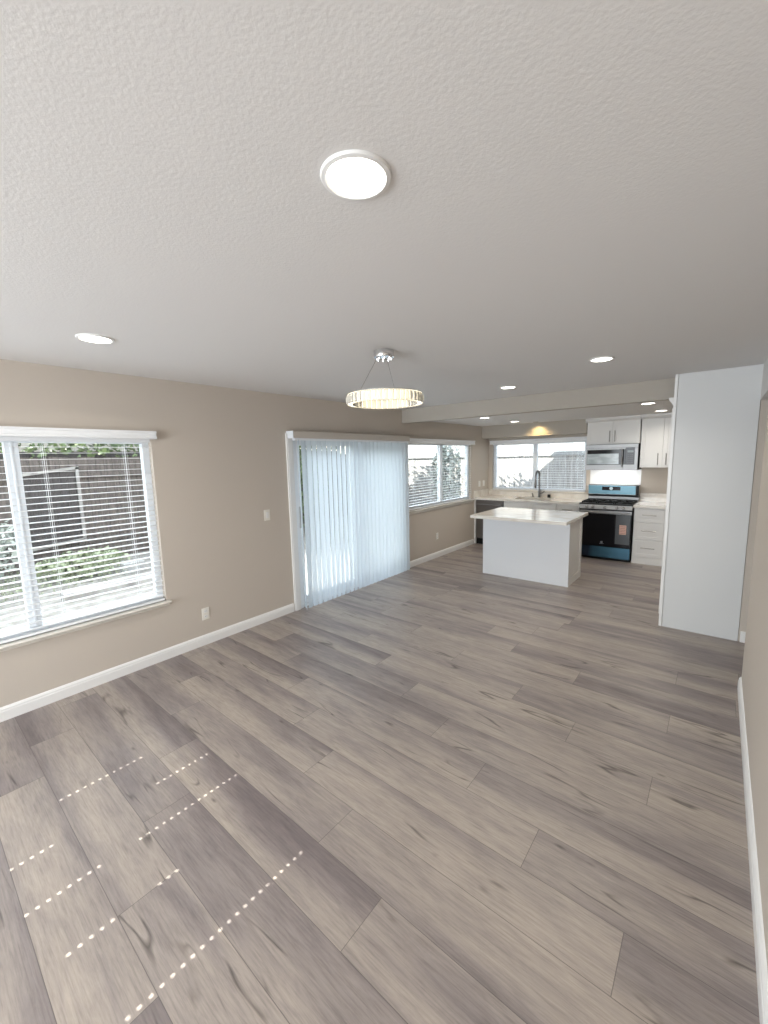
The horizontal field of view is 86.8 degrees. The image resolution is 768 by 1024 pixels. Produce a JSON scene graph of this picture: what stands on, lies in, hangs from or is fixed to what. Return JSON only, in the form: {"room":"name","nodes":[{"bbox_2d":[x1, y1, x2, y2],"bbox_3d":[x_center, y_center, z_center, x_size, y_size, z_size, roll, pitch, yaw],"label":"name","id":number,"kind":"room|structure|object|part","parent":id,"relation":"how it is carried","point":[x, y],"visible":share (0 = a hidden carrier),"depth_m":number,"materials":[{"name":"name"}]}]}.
{"room":"empty living room","nodes":[
{"label":"empty living room","id":0,"kind":"room"},
{"bbox_2d":[0,359,488,707],"bbox_3d":[-1.365,-0.050,4.301,0.130,2.700,11.250,5,10,39],"label":"wall","id":1,"kind":"structure","parent":0,"point":[218,461],"depth_m":3.78,"materials":[{"name":"beige paint"}]},
{"bbox_2d":[0,441,171,651],"bbox_3d":[-2.783,0.246,2.546,0.165,1.470,2.620,5,10,39],"label":"window","id":2,"kind":"structure","parent":1,"relation":"in","point":[9,459],"depth_m":2.93,"materials":[{"name":"white plastic"}]},
{"bbox_2d":[0,426,164,643],"bbox_3d":[-2.748,0.200,2.530,0.117,1.466,2.592,5,10,39],"label":"window blind","id":3,"kind":"object","parent":2,"relation":"attached to","point":[7,433],"visible":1,"depth_m":3.06,"materials":[{"name":"white plastic"}]},
{"bbox_3d":[-2.420,0.170,2.978,0.054,1.360,0.013,5,10,39],"label":"ladder cord","id":4,"kind":"part","parent":3,"relation":"part of","materials":[{"name":"white fabric"}]},
{"bbox_3d":[-2.755,0.915,2.646,0.052,0.018,2.517,5,10,39],"label":"rail","id":5,"kind":"part","parent":3,"relation":"part of","materials":[{"name":"white plastic"}]},
{"bbox_3d":[-2.090,0.110,3.376,0.054,1.360,0.013,5,10,39],"label":"ladder cord","id":6,"kind":"part","parent":3,"relation":"part of","materials":[{"name":"white fabric"}]},
{"bbox_3d":[-2.744,0.954,2.620,0.105,0.045,2.620,5,10,39],"label":"sill","id":7,"kind":"part","parent":2,"relation":"part of","materials":[{"name":"white"}]},
{"bbox_2d":[201,607,209,620],"bbox_3d":[-1.704,0.972,3.883,0.008,0.116,0.072,5,10,39],"label":"wall outlet","id":8,"kind":"object","parent":1,"relation":"attached to","point":[205,611],"visible":1,"depth_m":3.88,"materials":[{"name":"white plastic"}]},
{"bbox_2d":[0,539,473,721],"bbox_3d":[-1.532,1.191,4.110,0.016,0.097,10.460,5,10,39],"label":"baseboard","id":9,"kind":"structure","parent":1,"relation":"attached to","point":[23,706],"depth_m":3.47,"materials":[{"name":"white wood"}]},
{"bbox_2d":[264,509,269,520],"bbox_3d":[-1.249,0.033,4.341,0.010,0.116,0.072,5,10,39],"label":"light switch","id":10,"kind":"object","parent":1,"relation":"attached to","point":[266,512],"visible":1,"depth_m":4.34,"materials":[{"name":"white plastic"}]},
{"bbox_2d":[285,433,300,610],"bbox_3d":[-1.026,0.138,4.614,0.023,2.030,0.085,5,10,39],"label":"trim","id":11,"kind":"structure","parent":1,"relation":"attached to","point":[289,442],"depth_m":4.60,"materials":[{"name":"white wood"}]},
{"bbox_2d":[293,440,357,608],"bbox_3d":[-0.406,0.020,5.464,0.132,2.010,2.030,5,10,39],"label":"door","id":12,"kind":"structure","parent":1,"relation":"in","point":[301,570],"depth_m":4.74,"materials":[{"name":"white plastic"}]},
{"bbox_3d":[-0.126,-0.030,5.849,0.036,1.935,0.985,5,10,39],"label":"sliding panel","id":13,"kind":"part","parent":12,"relation":"part of","materials":[{"name":"white plastic"}]},
{"bbox_2d":[286,431,409,607],"bbox_3d":[-0.322,0.002,5.379,0.127,2.040,2.150,5,10,39],"label":"vertical blind","id":14,"kind":"object","parent":1,"relation":"attached to","point":[380,487],"visible":1,"depth_m":5.23,"materials":[{"name":"white plastic"}]},
{"bbox_3d":[-0.942,-0.093,4.513,0.004,1.410,0.007,5,10,39],"label":"pull chain","id":15,"kind":"part","parent":14,"relation":"part of","materials":[{"name":"white plastic"}]},
{"bbox_2d":[408,444,473,514],"bbox_3d":[0.988,-0.639,7.070,0.160,1.140,2.225,5,10,39],"label":"window","id":16,"kind":"structure","parent":1,"relation":"in","point":[439,447],"depth_m":7.13,"materials":[{"name":"white plastic"}]},
{"bbox_2d":[408,438,474,510],"bbox_3d":[1.018,-0.689,7.044,0.117,1.116,2.215,5,10,39],"label":"window blind","id":17,"kind":"object","parent":16,"relation":"attached to","point":[415,441],"visible":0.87,"depth_m":6.92,"materials":[{"name":"white plastic"}]},
{"bbox_3d":[0.482,-0.563,6.451,0.054,1.015,0.013,5,10,39],"label":"ladder cord","id":18,"kind":"part","parent":17,"relation":"part of","materials":[{"name":"white fabric"}]},
{"bbox_3d":[0.799,-0.621,6.833,0.054,1.015,0.013,5,10,39],"label":"ladder cord","id":19,"kind":"part","parent":17,"relation":"part of","materials":[{"name":"white fabric"}]},
{"bbox_3d":[1.011,-0.147,7.141,0.052,0.018,2.092,5,10,39],"label":"rail","id":20,"kind":"part","parent":17,"relation":"part of","materials":[{"name":"white plastic"}]},
{"bbox_3d":[1.529,-0.754,7.712,0.054,1.015,0.013,5,10,39],"label":"ladder cord","id":21,"kind":"part","parent":17,"relation":"part of","materials":[{"name":"white fabric"}]},
{"bbox_3d":[1.024,-0.102,7.122,0.100,0.060,2.225,5,10,39],"label":"sill","id":22,"kind":"part","parent":16,"relation":"part of","materials":[{"name":"white"}]},
{"bbox_2d":[0,543,759,1023],"bbox_3d":[0.720,1.374,2.700,5.300,0.001,11.120,5,10,39],"label":"floor","id":23,"kind":"structure","parent":0,"point":[443,789],"depth_m":1.95,"materials":[{"name":"grey laminate"}]},
{"bbox_2d":[474,500,475,542],"bbox_3d":[2.005,0.153,8.315,0.028,0.885,0.625,5,10,39],"label":"end panel","id":24,"kind":"object","parent":23,"relation":"on","point":[474,500],"visible":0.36,"depth_m":8.08,"materials":[{"name":"white paint"}]},
{"bbox_2d":[476,500,503,543],"bbox_3d":[2.222,0.179,8.105,0.565,0.880,0.656,5,10,39],"label":"dishwasher","id":25,"kind":"object","parent":23,"relation":"on","point":[481,505],"visible":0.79,"depth_m":7.97,"materials":[{"name":"black metal"}]},
{"bbox_3d":[2.042,-0.180,7.848,0.559,0.077,0.034,5,10,39],"label":"control panel","id":26,"kind":"part","parent":25,"relation":"part of","materials":[{"name":"silver metal"}]},
{"bbox_2d":[470,507,587,586],"bbox_3d":[2.050,0.476,5.761,1.280,0.914,1.045,5,10,39],"label":"kitchen island","id":27,"kind":"object","parent":23,"relation":"on","point":[536,545],"visible":1,"depth_m":5.58,"materials":[{"name":"white paint"}]},
{"bbox_3d":[1.939,0.514,5.652,1.202,0.872,0.022,5,10,39],"label":"panel","id":28,"kind":"part","parent":27,"relation":"part of","materials":[{"name":"white wood"}]},
{"bbox_2d":[470,507,587,525],"bbox_3d":[2.040,0.044,5.704,1.280,0.042,1.045,5,10,39],"label":"island countertop","id":29,"kind":"structure","parent":27,"relation":"on","point":[553,517],"depth_m":5.53,"materials":[{"name":"stone"}]},
{"bbox_3d":[2.573,0.469,5.499,0.017,0.772,0.560,5,10,39],"label":"panel","id":30,"kind":"part","parent":27,"relation":"part of","materials":[{"name":"white paint"}]},
{"bbox_2d":[504,501,556,509],"bbox_3d":[2.825,0.223,7.641,0.950,0.885,0.610,5,10,39],"label":"base cabinet","id":31,"kind":"object","parent":23,"relation":"on","point":[510,504],"visible":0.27,"depth_m":7.34,"materials":[{"name":"white paint"}]},
{"bbox_2d":[474,488,587,504],"bbox_3d":[2.717,-0.308,7.632,1.930,0.175,0.658,5,10,39],"label":"countertop","id":32,"kind":"structure","parent":31,"relation":"on","point":[483,494],"depth_m":7.70,"materials":[{"name":"stone"}]},
{"bbox_2d":[534,470,541,496],"bbox_3d":[2.925,-0.526,7.634,0.134,0.518,0.251,5,10,39],"label":"faucet","id":33,"kind":"object","parent":32,"relation":"on","point":[537,471],"visible":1,"depth_m":7.66,"materials":[{"name":"silver metal"}]},
{"bbox_2d":[557,504,578,511],"bbox_3d":[3.327,0.269,7.208,0.368,0.885,0.646,5,10,39],"label":"base cabinet","id":34,"kind":"object","parent":23,"relation":"on","point":[560,507],"visible":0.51,"depth_m":6.94,"materials":[{"name":"white paint"}]},
{"bbox_2d":[579,484,639,561],"bbox_3d":[3.736,0.160,6.778,0.768,1.195,0.708,5,10,39],"label":"range","id":35,"kind":"object","parent":23,"relation":"on","point":[607,528],"visible":0.97,"depth_m":6.60,"materials":[{"name":"black metal"}]},
{"bbox_3d":[3.525,0.006,6.505,0.718,0.025,0.058,5,10,39],"label":"handle","id":36,"kind":"part","parent":35,"relation":"part of","materials":[{"name":"silver metal"}]},
{"bbox_3d":[3.572,0.647,6.629,0.758,0.175,0.037,5,10,39],"label":"storage drawer","id":37,"kind":"part","parent":35,"relation":"part of","materials":[{"name":"metal"}]},
{"bbox_3d":[3.542,0.003,6.526,0.758,0.050,0.003,5,10,39],"label":"door trim","id":38,"kind":"part","parent":35,"relation":"part of","materials":[{"name":"silver metal"}]},
{"bbox_3d":[3.552,-0.073,6.529,0.764,0.080,0.057,5,10,39],"label":"control panel","id":39,"kind":"part","parent":35,"relation":"part of","materials":[{"name":"silver metal"}]},
{"bbox_3d":[3.562,0.263,6.577,0.758,0.580,0.040,5,10,39],"label":"oven door","id":40,"kind":"part","parent":35,"relation":"part of","materials":[{"name":"black glass"}]},
{"bbox_2d":[579,500,636,505],"bbox_3d":[3.733,-0.154,6.742,0.768,0.017,0.585,5,10,39],"label":"cooktop","id":41,"kind":"object","parent":35,"relation":"in","point":[585,502],"depth_m":6.62,"materials":[{"name":"black metal"}]},
{"bbox_2d":[631,508,664,566],"bbox_3d":[4.244,0.346,6.458,0.418,0.885,0.646,5,10,39],"label":"base cabinet","id":42,"kind":"object","parent":23,"relation":"on","point":[648,527],"visible":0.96,"depth_m":6.24,"materials":[{"name":"white paint"}]},
{"bbox_3d":[4.068,0.569,6.275,0.380,0.260,0.020,5,10,39],"label":"drawer","id":43,"kind":"part","parent":42,"relation":"part of","materials":[{"name":"white paint"}]},
{"bbox_3d":[4.062,0.301,6.240,0.380,0.260,0.020,5,10,39],"label":"drawer","id":44,"kind":"part","parent":42,"relation":"part of","materials":[{"name":"white paint"}]},
{"bbox_2d":[633,493,665,508],"bbox_3d":[4.538,-0.154,6.142,1.226,0.175,0.658,5,10,39],"label":"countertop","id":45,"kind":"structure","parent":42,"relation":"on","point":[647,500],"depth_m":6.56,"materials":[{"name":"stone"}]},
{"bbox_3d":[4.056,0.058,6.208,0.380,0.210,0.020,5,10,39],"label":"drawer","id":46,"kind":"part","parent":42,"relation":"part of","materials":[{"name":"white paint"}]},
{"bbox_2d":[658,364,763,640],"bbox_3d":[3.222,-0.098,4.078,0.642,2.438,0.857,5,10,39],"label":"tall cabinet","id":47,"kind":"object","parent":23,"relation":"on","point":[714,423],"visible":1,"depth_m":3.72,"materials":[{"name":"white wood"}]},
{"bbox_3d":[3.034,0.417,4.326,0.045,1.140,0.795,5,10,39],"label":"door","id":48,"kind":"part","parent":47,"relation":"part of","materials":[{"name":"white paint"}]},
{"bbox_3d":[2.751,-0.067,3.931,0.023,2.438,0.028,5,10,39],"label":"edge trim","id":49,"kind":"part","parent":47,"relation":"part of","materials":[{"name":"white wood"}]},
{"bbox_3d":[3.010,-0.592,4.193,0.045,0.884,0.795,5,10,39],"label":"door","id":50,"kind":"part","parent":47,"relation":"part of","materials":[{"name":"white paint"}]},
{"bbox_2d":[0,0,767,409],"bbox_3d":[-0.293,-0.933,1.247,5.530,0.120,8.410,5,10,39],"label":"ceiling","id":51,"kind":"structure","parent":0,"point":[573,183],"depth_m":1.08,"materials":[{"name":"white paint"}]},
{"bbox_2d":[75,333,114,343],"bbox_3d":[-1.625,-0.974,2.288,0.184,0.009,0.184,5,10,39],"label":"recessed light","id":52,"kind":"object","parent":51,"relation":"in","point":[91,338],"visible":1,"depth_m":2.27,"materials":[{"name":"white plastic"}]},
{"bbox_2d":[79,336,110,342],"bbox_3d":[-1.625,-0.974,2.288,0.147,0.004,0.147,5,10,39],"label":"diffuser","id":53,"kind":"object","parent":52,"relation":"attached to","point":[91,339],"depth_m":2.29,"materials":[{"name":"white plastic"}]},
{"bbox_2d":[320,149,391,200],"bbox_3d":[-0.071,-0.843,1.026,0.180,0.009,0.180,5,10,39],"label":"recessed light","id":54,"kind":"object","parent":51,"relation":"in","point":[352,174],"visible":1,"depth_m":1.01,"materials":[{"name":"white plastic"}]},
{"bbox_2d":[327,158,384,196],"bbox_3d":[-0.071,-0.844,1.026,0.144,0.004,0.144,5,10,39],"label":"diffuser","id":55,"kind":"object","parent":54,"relation":"attached to","point":[346,177],"depth_m":1.02,"materials":[{"name":"white plastic"}]},
{"bbox_2d":[346,348,423,408],"bbox_3d":[0.003,-0.900,2.727,0.530,0.347,0.530,5,10,39],"label":"chandelier","id":56,"kind":"object","parent":51,"relation":"hanging from","point":[386,397],"visible":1,"depth_m":2.63,"materials":[{"name":"silver metal"}]},
{"bbox_3d":[0.005,-0.793,2.741,0.510,0.006,0.510,5,10,39],"label":"ring frame","id":57,"kind":"part","parent":56,"relation":"part of","materials":[{"name":"silver metal"}]},
{"bbox_2d":[500,386,516,388],"bbox_3d":[1.298,-1.302,4.247,0.170,0.009,0.170,5,10,39],"label":"recessed light","id":58,"kind":"object","parent":51,"relation":"in","point":[502,387],"visible":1,"depth_m":4.24,"materials":[{"name":"white plastic"}]},
{"bbox_2d":[589,356,614,361],"bbox_3d":[1.649,-1.155,3.075,0.170,0.009,0.170,5,10,39],"label":"recessed light","id":59,"kind":"object","parent":51,"relation":"in","point":[602,358],"visible":1,"depth_m":3.06,"materials":[{"name":"white plastic"}]},
{"bbox_2d":[592,358,611,361],"bbox_3d":[1.649,-1.156,3.075,0.136,0.004,0.136,5,10,39],"label":"diffuser","id":60,"kind":"object","parent":59,"relation":"attached to","point":[593,359],"depth_m":3.08,"materials":[{"name":"white plastic"}]},
{"bbox_2d":[431,400,672,426],"bbox_3d":[2.808,-1.508,6.031,4.200,0.120,2.970,5,10,39],"label":"ceiling","id":61,"kind":"structure","parent":0,"point":[635,408],"depth_m":6.08,"materials":[{"name":"white paint"}]},
{"bbox_2d":[640,402,656,404],"bbox_3d":[3.145,-1.293,4.835,0.170,0.009,0.170,5,10,39],"label":"recessed light","id":62,"kind":"object","parent":61,"relation":"in","point":[646,403],"visible":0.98,"depth_m":4.83,"materials":[{"name":"white plastic"}]},
{"bbox_2d":[488,434,667,500],"bbox_3d":[3.735,-0.563,7.263,3.940,2.700,0.130,5,10,39],"label":"wall","id":63,"kind":"structure","parent":0,"point":[653,480],"depth_m":6.73,"materials":[{"name":"beige paint"}]},
{"bbox_2d":[482,419,587,438],"bbox_3d":[2.792,-1.537,7.604,1.925,0.235,0.320,5,10,39],"label":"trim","id":64,"kind":"structure","parent":63,"relation":"attached to","point":[567,427],"depth_m":7.42,"materials":[{"name":"beige paint"}]},
{"bbox_2d":[490,442,586,492],"bbox_3d":[2.949,-0.876,7.836,1.840,0.963,0.140,5,10,39],"label":"window","id":65,"kind":"structure","parent":63,"relation":"in","point":[535,447],"depth_m":7.86,"materials":[{"name":"white plastic"}]},
{"bbox_2d":[490,436,586,491],"bbox_3d":[2.907,-0.905,7.806,1.830,0.986,0.109,5,10,39],"label":"window blind","id":66,"kind":"object","parent":65,"relation":"attached to","point":[563,440],"visible":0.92,"depth_m":7.73,"materials":[{"name":"white plastic"}]},
{"bbox_3d":[2.948,-0.427,7.881,1.762,0.018,0.052,5,10,39],"label":"rail","id":67,"kind":"part","parent":66,"relation":"part of","materials":[{"name":"white plastic"}]},
{"bbox_3d":[2.941,-0.404,7.875,1.840,0.018,0.080,5,10,39],"label":"sill","id":68,"kind":"part","parent":65,"relation":"part of","materials":[{"name":"white"}]},
{"bbox_2d":[489,490,587,498],"bbox_3d":[2.920,-0.342,7.876,1.930,0.090,0.020,5,10,39],"label":"backsplash","id":69,"kind":"structure","parent":63,"relation":"attached to","point":[507,493],"depth_m":7.79,"materials":[{"name":"stone"}]},
{"bbox_2d":[586,415,641,444],"bbox_3d":[3.817,-1.345,6.738,0.797,0.434,0.386,5,10,39],"label":"upper cabinet","id":70,"kind":"object","parent":63,"relation":"attached to","point":[619,429],"visible":0.96,"depth_m":6.59,"materials":[{"name":"white paint"}]},
{"bbox_3d":[3.584,-1.308,6.746,0.378,0.360,0.020,5,10,39],"label":"door","id":71,"kind":"part","parent":70,"relation":"part of","materials":[{"name":"white paint"}]},
{"bbox_2d":[585,443,640,469],"bbox_3d":[3.807,-0.915,6.755,0.762,0.417,0.474,5,10,39],"label":"microwave","id":72,"kind":"object","parent":70,"relation":"attached to","point":[605,456],"visible":0.98,"depth_m":6.59,"materials":[{"name":"silver metal"}]},
{"bbox_3d":[3.634,-0.872,6.685,0.586,0.348,0.030,5,10,39],"label":"door","id":73,"kind":"part","parent":72,"relation":"part of","materials":[{"name":"silver metal"}]},
{"bbox_3d":[3.645,-0.899,6.674,0.560,0.245,0.026,5,10,39],"label":"door glass","id":74,"kind":"part","parent":72,"relation":"part of","materials":[{"name":"black glass"}]},
{"bbox_3d":[3.804,-0.861,6.490,0.024,0.291,0.054,5,10,39],"label":"handle","id":75,"kind":"part","parent":72,"relation":"part of","materials":[{"name":"silver metal"}]},
{"bbox_3d":[3.912,-0.888,6.452,0.125,0.268,0.030,5,10,39],"label":"control panel","id":76,"kind":"part","parent":72,"relation":"part of","materials":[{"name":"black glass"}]},
{"bbox_3d":[3.927,-0.847,6.445,0.172,0.348,0.030,5,10,39],"label":"trim","id":77,"kind":"part","parent":72,"relation":"part of","materials":[{"name":"silver metal"}]},
{"bbox_3d":[3.735,-1.512,6.621,0.797,0.069,0.130,5,10,39],"label":"crown","id":78,"kind":"part","parent":70,"relation":"part of","materials":[{"name":"white paint"}]},
{"bbox_3d":[3.879,-1.283,6.504,0.380,0.360,0.020,5,10,39],"label":"door","id":79,"kind":"part","parent":70,"relation":"part of","materials":[{"name":"white paint"}]},
{"bbox_2d":[590,469,641,484],"bbox_3d":[3.965,-0.602,6.976,0.772,0.262,0.008,5,10,39],"label":"backsplash panel","id":80,"kind":"object","parent":63,"relation":"attached to","point":[621,477],"visible":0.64,"depth_m":6.96,"materials":[{"name":"white"}]},
{"bbox_2d":[640,493,665,501],"bbox_3d":[4.740,-0.211,6.383,1.226,0.135,0.020,5,10,39],"label":"backsplash","id":81,"kind":"structure","parent":63,"relation":"attached to","point":[653,497],"depth_m":6.64,"materials":[{"name":"stone"}]},
{"bbox_2d":[639,413,671,467],"bbox_3d":[4.604,-1.088,6.123,1.222,0.819,0.386,5,10,39],"label":"upper cabinet","id":82,"kind":"object","parent":63,"relation":"attached to","point":[656,428],"visible":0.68,"depth_m":6.26,"materials":[{"name":"white paint"}]},
{"bbox_3d":[4.159,-1.069,6.304,0.289,0.745,0.020,5,10,39],"label":"door","id":83,"kind":"part","parent":82,"relation":"part of","materials":[{"name":"white paint"}]},
{"bbox_3d":[4.518,-1.446,5.981,1.222,0.069,0.130,5,10,39],"label":"crown","id":84,"kind":"part","parent":82,"relation":"part of","materials":[{"name":"white paint"}]},
{"bbox_3d":[4.386,-1.050,6.118,0.291,0.745,0.020,5,10,39],"label":"door","id":85,"kind":"part","parent":82,"relation":"part of","materials":[{"name":"white paint"}]},
{"bbox_2d":[738,399,767,640],"bbox_3d":[3.456,-0.004,2.705,1.460,2.600,1.230,5,10,39],"label":"wall","id":86,"kind":"structure","parent":0,"point":[763,410],"depth_m":3.55,"materials":[{"name":"beige paint"}]},
{"bbox_2d":[740,631,745,642],"bbox_3d":[3.760,1.177,3.269,1.348,0.097,0.016,5,10,39],"label":"baseboard","id":87,"kind":"structure","parent":86,"relation":"attached to","point":[742,634],"depth_m":3.68,"materials":[{"name":"white wood"}]},
{"bbox_2d":[742,412,767,969],"bbox_3d":[1.728,0.173,1.680,0.130,2.600,11.120,5,10,39],"label":"wall","id":88,"kind":"structure","parent":0,"point":[755,658],"depth_m":2.09,"materials":[{"name":"beige paint"}]},
{"bbox_2d":[402,378,678,423],"bbox_3d":[1.828,-1.301,4.854,3.940,0.196,0.120,5,10,39],"label":"ceiling beam","id":89,"kind":"structure","parent":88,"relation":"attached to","point":[663,389],"depth_m":4.69,"materials":[{"name":"beige paint"}]},
{"bbox_2d":[737,677,767,1023],"bbox_3d":[0.383,1.650,0.303,0.016,0.097,6.965,5,10,39],"label":"baseboard","id":90,"kind":"structure","parent":88,"relation":"attached to","point":[758,927],"depth_m":1.57,"materials":[{"name":"white"}]},
{"bbox_2d":[760,356,767,399],"bbox_3d":[2.910,-1.030,2.995,0.124,0.295,0.976,5,10,39],"label":"trim","id":91,"kind":"structure","parent":88,"relation":"attached to","point":[764,390],"depth_m":3.18,"materials":[{"name":"white"}]},
{"label":"outside","id":92,"kind":"structure","parent":0,"visible":0},
{"bbox_3d":[10.031,0.548,8.799,12.130,0.200,9.950,5,10,39],"label":"ground","id":93,"kind":"structure","parent":92,"visible":0},
{"bbox_2d":[408,451,584,505],"bbox_3d":[4.006,-0.570,10.317,11.500,1.900,0.062,5,10,39],"label":"wooden fence","id":94,"kind":"object","parent":93,"relation":"on","point":[577,466],"visible":0.14,"depth_m":10.59,"materials":[{"name":"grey wood"}]},
{"bbox_3d":[3.978,-1.461,10.190,11.500,0.100,0.040,5,10,39],"label":"rail","id":95,"kind":"part","parent":94,"relation":"part of","materials":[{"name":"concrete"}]},
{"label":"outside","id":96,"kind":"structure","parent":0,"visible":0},
{"bbox_2d":[0,516,348,631],"bbox_3d":[-7.421,0.435,12.775,19.870,0.200,26.000,5,10,39],"label":"ground","id":97,"kind":"structure","parent":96,"point":[19,597],"depth_m":5.79,"materials":[{"name":"white concrete"}]},
{"bbox_2d":[0,520,18,577],"bbox_3d":[-6.198,0.577,5.847,1.459,1.297,1.686,5,10,39],"label":"shrub","id":98,"kind":"object","parent":97,"relation":"on","point":[10,528],"visible":0.62,"depth_m":6.16,"materials":[{"name":"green plant"}]},
{"bbox_2d":[0,562,131,605],"bbox_3d":[-5.343,1.119,6.321,1.873,0.460,2.093,5,10,39],"label":"grass patch","id":99,"kind":"structure","parent":97,"relation":"on","point":[107,568],"depth_m":6.13,"materials":[{"name":"green plant"}]},
{"bbox_2d":[0,443,139,451],"bbox_3d":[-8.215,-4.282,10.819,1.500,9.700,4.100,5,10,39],"label":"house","id":100,"kind":"structure","parent":97,"relation":"on","point":[22,444],"depth_m":10.15,"materials":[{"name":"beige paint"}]},
{"bbox_2d":[35,545,130,580],"bbox_3d":[-4.974,0.832,6.693,0.928,0.521,1.390,5,10,39],"label":"shrub","id":101,"kind":"object","parent":97,"relation":"on","point":[40,568],"visible":0.63,"depth_m":6.50,"materials":[{"name":"green plant"}]},
{"bbox_2d":[60,573,152,601],"bbox_3d":[-3.752,1.054,6.222,0.200,0.120,1.900,5,10,39],"label":"wall","id":102,"kind":"structure","parent":97,"relation":"on","point":[150,574],"depth_m":5.82,"materials":[{"name":"white concrete"}]},
{"bbox_2d":[120,560,145,575],"bbox_3d":[-4.276,0.939,6.915,0.200,0.190,0.320,5,10,39],"label":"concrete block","id":103,"kind":"object","parent":97,"relation":"on","point":[139,561],"visible":0.54,"depth_m":6.83,"materials":[{"name":"white concrete"}]},
{"bbox_2d":[0,443,336,570],"bbox_3d":[-6.275,-0.543,8.066,1.212,2.919,14.623,5,10,39],"label":"hedge","id":104,"kind":"object","parent":97,"relation":"on","point":[102,452],"visible":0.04,"depth_m":7.95,"materials":[{"name":"green plant"}]},
{"bbox_2d":[0,454,347,575],"bbox_3d":[-5.422,-0.093,8.053,0.064,1.992,15.444,5,10,39],"label":"wooden fence","id":105,"kind":"object","parent":97,"relation":"on","point":[84,463],"visible":0.16,"depth_m":7.95,"materials":[{"name":"brown wood"}]},
{"bbox_2d":[22,466,86,550],"bbox_3d":[-5.934,-0.077,7.306,0.058,1.460,0.850,5,10,39],"label":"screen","id":106,"kind":"object","parent":105,"relation":"attached to","point":[74,478],"visible":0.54,"depth_m":7.32,"materials":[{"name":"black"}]},
{"bbox_2d":[299,446,328,527],"bbox_3d":[-2.162,-0.661,10.352,1.410,2.374,1.982,5,10,39],"label":"shrub","id":107,"kind":"object","parent":97,"relation":"on","point":[299,446],"visible":0.04,"depth_m":10.12,"materials":[{"name":"green plant"}]},
{"bbox_2d":[305,543,349,593],"bbox_3d":[-0.398,0.844,7.396,2.170,0.070,6.200,5,10,39],"label":"patio","id":108,"kind":"structure","parent":97,"relation":"on","point":[348,543],"depth_m":6.72,"materials":[{"name":"grey concrete"}]},
{"bbox_2d":[428,446,461,499],"bbox_3d":[1.635,-0.853,10.900,0.919,2.427,1.016,-1,8,5],"label":"shrub","id":109,"kind":"object","parent":97,"relation":"on","point":[456,460],"visible":0.56,"depth_m":10.73,"materials":[{"name":"green plant"}]}
]}

